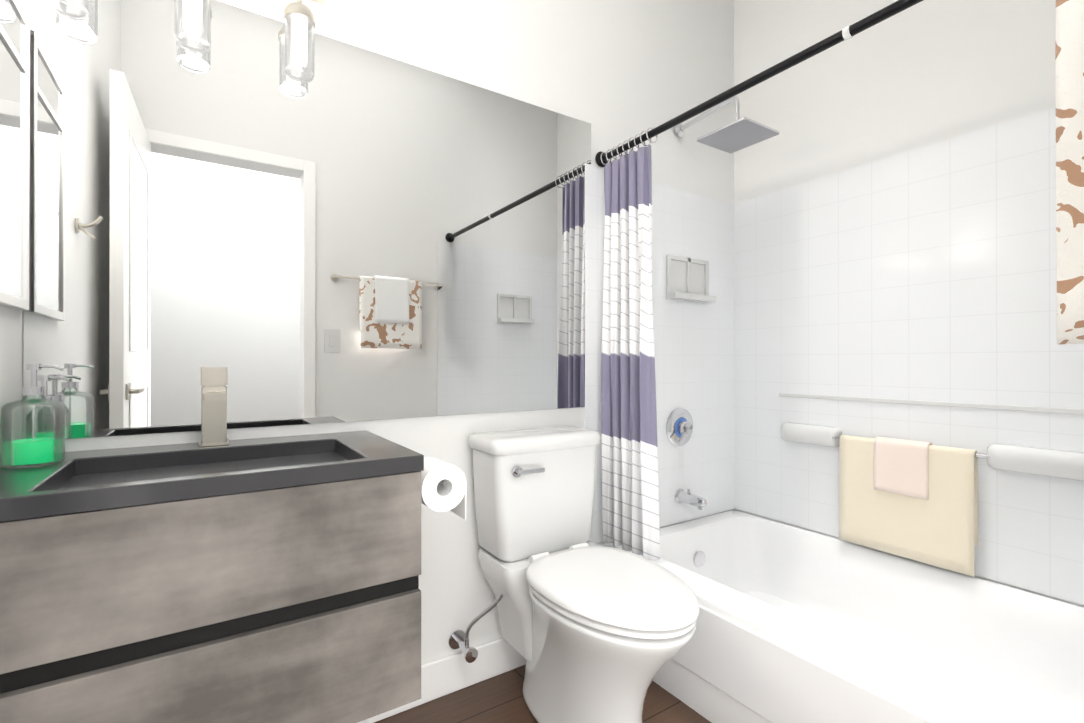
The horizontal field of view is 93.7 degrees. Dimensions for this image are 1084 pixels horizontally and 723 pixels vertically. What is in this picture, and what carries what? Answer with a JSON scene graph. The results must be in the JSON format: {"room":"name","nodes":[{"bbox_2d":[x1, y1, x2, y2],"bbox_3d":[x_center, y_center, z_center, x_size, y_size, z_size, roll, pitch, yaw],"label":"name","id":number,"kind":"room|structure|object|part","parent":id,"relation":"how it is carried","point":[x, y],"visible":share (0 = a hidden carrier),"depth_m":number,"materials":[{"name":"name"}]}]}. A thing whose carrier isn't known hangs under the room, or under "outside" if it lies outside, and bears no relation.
{"room":"bathroom","nodes":[
{"label":"bathroom","id":0,"kind":"room"},
{"bbox_2d":[0,0,22,466],"bbox_3d":[-0.740,-0.421,0.399,0.120,3.000,1.640,0,0,-33],"label":"wall","id":1,"kind":"structure","parent":0,"point":[11,352],"depth_m":1.06,"materials":[{"name":"white paint"}]},
{"bbox_2d":[0,0,29,310],"bbox_3d":[-1.038,-0.425,0.977,0.014,0.630,0.295,0,0,-33],"label":"medicine cabinet mirror","id":2,"kind":"object","parent":1,"relation":"attached to","point":[14,134],"visible":0.98,"depth_m":1.03,"materials":[{"name":"white mirror"}]},
{"bbox_2d":[22,0,733,664],"bbox_3d":[-0.121,-0.419,1.859,2.740,3.000,0.120,0,0,-33],"label":"wall","id":3,"kind":"structure","parent":0,"point":[616,72],"depth_m":1.82,"materials":[{"name":"white paint"}]},
{"bbox_2d":[44,0,324,82],"bbox_3d":[-0.847,-0.938,1.250,0.594,0.345,0.098,0,0,-33],"label":"sconce","id":4,"kind":"object","parent":3,"relation":"attached to","point":[192,26],"visible":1,"depth_m":1.25,"materials":[{"name":"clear glass"}]},
{"bbox_2d":[0,430,423,722],"bbox_3d":[-0.698,0.472,1.114,0.734,0.535,0.484,0,0,-33],"label":"bathroom vanity","id":5,"kind":"object","parent":3,"relation":"attached to","point":[267,580],"visible":0.96,"depth_m":0.93,"materials":[{"name":"wood"}]},
{"bbox_2d":[1,364,64,468],"bbox_3d":[-1.006,0.104,1.007,0.091,0.199,0.090,0,0,-33],"label":"soap bottle","id":6,"kind":"object","parent":5,"relation":"on","point":[33,451],"visible":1,"depth_m":0.99,"materials":[{"name":"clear glass"}]},
{"bbox_2d":[26,375,70,437],"bbox_3d":[-1.067,0.117,1.101,0.073,0.174,0.056,0,0,-33],"label":"soap bottle","id":7,"kind":"object","parent":5,"relation":"on","point":[44,379],"visible":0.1,"depth_m":1.09,"materials":[{"name":"clear glass"}]},
{"bbox_3d":[-0.579,0.485,0.929,0.728,0.035,0.004,0,0,-33],"label":"panel","id":8,"kind":"part","parent":5,"relation":"part of","materials":[{"name":"black wood"}]},
{"bbox_2d":[199,367,228,446],"bbox_3d":[-0.787,0.109,1.221,0.062,0.190,0.151,0,0,-33],"label":"faucet","id":9,"kind":"object","parent":5,"relation":"on","point":[214,381],"visible":0.94,"depth_m":1.23,"materials":[{"name":"silver metal"}]},
{"bbox_2d":[421,457,465,519],"bbox_3d":[-0.277,0.311,1.253,0.128,0.141,0.160,0,0,-33],"label":"toilet paper","id":10,"kind":"object","parent":5,"relation":"attached to","point":[443,486],"visible":0.75,"depth_m":1.20,"materials":[{"name":"white paper"}]},
{"bbox_3d":[-0.298,0.285,1.239,0.078,0.040,0.160,0,0,-33],"label":"arm","id":11,"kind":"part","parent":10,"relation":"part of"},
{"bbox_2d":[23,0,590,438],"bbox_3d":[-0.473,-0.377,1.551,1.587,1.105,0.006,0,0,-33],"label":"wall mirror","id":12,"kind":"object","parent":3,"relation":"attached to","point":[348,232],"visible":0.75,"depth_m":1.39,"materials":[{"name":"silver glass"}]},
{"bbox_2d":[358,638,525,722],"bbox_3d":[-0.469,1.021,1.547,1.595,0.120,0.014,0,0,-33],"label":"baseboard","id":13,"kind":"structure","parent":3,"relation":"attached to","point":[446,675],"depth_m":1.67,"materials":[{"name":"white paint"}]},
{"bbox_2d":[584,163,734,542],"bbox_3d":[0.550,-0.027,2.223,0.922,1.483,0.008,0,0,-33],"label":"wall tile","id":14,"kind":"structure","parent":3,"relation":"attached to","point":[694,356],"depth_m":2.28,"materials":[{"name":"white tile"}]},
{"bbox_2d":[666,408,692,446],"bbox_3d":[0.625,0.292,2.234,0.170,0.170,0.055,0,0,-33],"label":"shower valve","id":15,"kind":"object","parent":14,"relation":"attached to","point":[679,427],"visible":1,"depth_m":2.22,"materials":[{"name":"silver metal"}]},
{"bbox_2d":[666,255,715,302],"bbox_3d":[0.667,-0.367,2.263,0.270,0.192,0.055,0,0,-33],"label":"soap dish","id":16,"kind":"object","parent":14,"relation":"attached to","point":[687,279],"visible":0.96,"depth_m":2.27,"materials":[{"name":"white ceramic"}]},
{"bbox_2d":[675,489,706,509],"bbox_3d":[0.650,0.593,2.196,0.064,0.072,0.143,0,0,-33],"label":"tub spout","id":17,"kind":"object","parent":14,"relation":"attached to","point":[689,498],"visible":1,"depth_m":2.19,"materials":[{"name":"silver metal"}]},
{"bbox_2d":[675,96,778,152],"bbox_3d":[0.723,-0.973,2.088,0.224,0.175,0.408,0,0,-33],"label":"shower head","id":18,"kind":"object","parent":3,"relation":"attached to","point":[738,134],"visible":0.96,"depth_m":2.01},
{"bbox_2d":[595,0,922,166],"bbox_3d":[0.647,-0.800,1.384,0.060,0.060,1.501,0,0,-33],"label":"curtain rod","id":19,"kind":"object","parent":3,"relation":"attached to","point":[871,20],"visible":0.83,"depth_m":1.38,"materials":[{"name":"black metal"}]},
{"bbox_2d":[601,127,659,559],"bbox_3d":[0.315,-0.062,1.887,0.066,1.516,0.273,0,0,-33],"label":"shower curtain","id":20,"kind":"object","parent":19,"relation":"hanging from","point":[630,487],"visible":0.96,"depth_m":1.87,"materials":[{"name":"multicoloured fabric"}]},
{"bbox_2d":[374,665,710,722],"bbox_3d":[0.427,1.108,0.350,3.600,0.060,3.400,0,0,-33],"label":"floor","id":21,"kind":"structure","parent":0,"point":[498,698],"depth_m":1.59,"materials":[{"name":"brown wood"}]},
{"bbox_2d":[448,426,698,722],"bbox_3d":[0.102,0.657,1.475,0.477,0.846,0.760,0,0,-33],"label":"toilet","id":22,"kind":"object","parent":21,"relation":"on","point":[592,632],"visible":1,"depth_m":1.49,"materials":[{"name":"white ceramic"}]},
{"bbox_3d":[-0.042,0.336,1.558,0.102,0.034,0.033,0,0,-33],"label":"handle","id":23,"kind":"part","parent":22,"relation":"part of","materials":[{"name":"silver metal"}]},
{"bbox_3d":[-0.020,0.425,1.708,0.424,0.381,0.216,0,0,-33],"label":"tank","id":24,"kind":"part","parent":22,"relation":"part of","materials":[{"name":"white ceramic"}]},
{"bbox_3d":[0.151,0.861,1.447,0.368,0.438,0.645,0,0,-33],"label":"bowl","id":25,"kind":"part","parent":22,"relation":"part of","materials":[{"name":"white ceramic"}]},
{"bbox_3d":[0.190,0.613,1.388,0.380,0.050,0.517,0,0,-33],"label":"seat","id":26,"kind":"part","parent":22,"relation":"part of","materials":[{"name":"white plastic"}]},
{"bbox_2d":[598,510,1083,722],"bbox_3d":[0.981,0.898,1.600,0.897,0.365,1.516,0,0,-33],"label":"bathtub","id":27,"kind":"object","parent":21,"relation":"on","point":[794,624],"visible":0.75,"depth_m":1.56,"materials":[{"name":"white ceramic"}]},
{"bbox_2d":[734,0,1083,606],"bbox_3d":[1.440,-0.419,1.833,0.120,3.000,1.640,0,0,-33],"label":"wall","id":28,"kind":"structure","parent":0,"point":[923,73],"depth_m":1.95,"materials":[{"name":"white paint"}]},
{"bbox_2d":[734,107,1083,604],"bbox_3d":[1.354,-0.027,1.847,0.008,1.483,1.519,0,0,-33],"label":"wall tile","id":29,"kind":"structure","parent":28,"relation":"attached to","point":[927,273],"depth_m":1.82,"materials":[{"name":"white tile"}]},
{"bbox_2d":[781,422,1083,480],"bbox_3d":[1.317,0.306,1.841,0.058,0.080,0.950,0,0,-33],"label":"towel bar","id":30,"kind":"object","parent":29,"relation":"attached to","point":[1064,464],"visible":0.92,"depth_m":1.57,"materials":[{"name":"white ceramic"}]},
{"bbox_2d":[874,437,932,498],"bbox_3d":[1.304,0.379,1.838,0.049,0.194,0.170,0,0,-33],"label":"washcloth","id":31,"kind":"object","parent":30,"relation":"hanging from","point":[900,466],"visible":0.92,"depth_m":1.82,"materials":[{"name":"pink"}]},
{"bbox_2d":[839,435,977,576],"bbox_3d":[1.304,0.496,1.839,0.038,0.411,0.422,0,0,-33],"label":"towel","id":32,"kind":"object","parent":30,"relation":"hanging from","point":[938,527],"visible":0.9,"depth_m":1.78,"materials":[{"name":"beige fabric"}]},
{"bbox_3d":[1.306,0.306,1.836,0.024,0.024,0.515,0,0,-33],"label":"arm","id":33,"kind":"part","parent":30,"relation":"part of"},
{"bbox_2d":[779,393,1083,414],"bbox_3d":[1.343,0.149,1.852,0.004,0.015,1.020,0,0,-33],"label":"trim","id":34,"kind":"structure","parent":28,"relation":"attached to","point":[1017,408],"depth_m":1.76,"materials":[{"name":"white tile"}]},
{"bbox_2d":[1055,0,1083,343],"bbox_3d":[0.994,-0.428,0.856,0.063,0.796,0.175,0,0,-33],"label":"patterned towel","id":35,"kind":"object","parent":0,"point":[1069,65],"visible":1,"depth_m":0.90,"materials":[{"name":"white fabric"}]}
]}

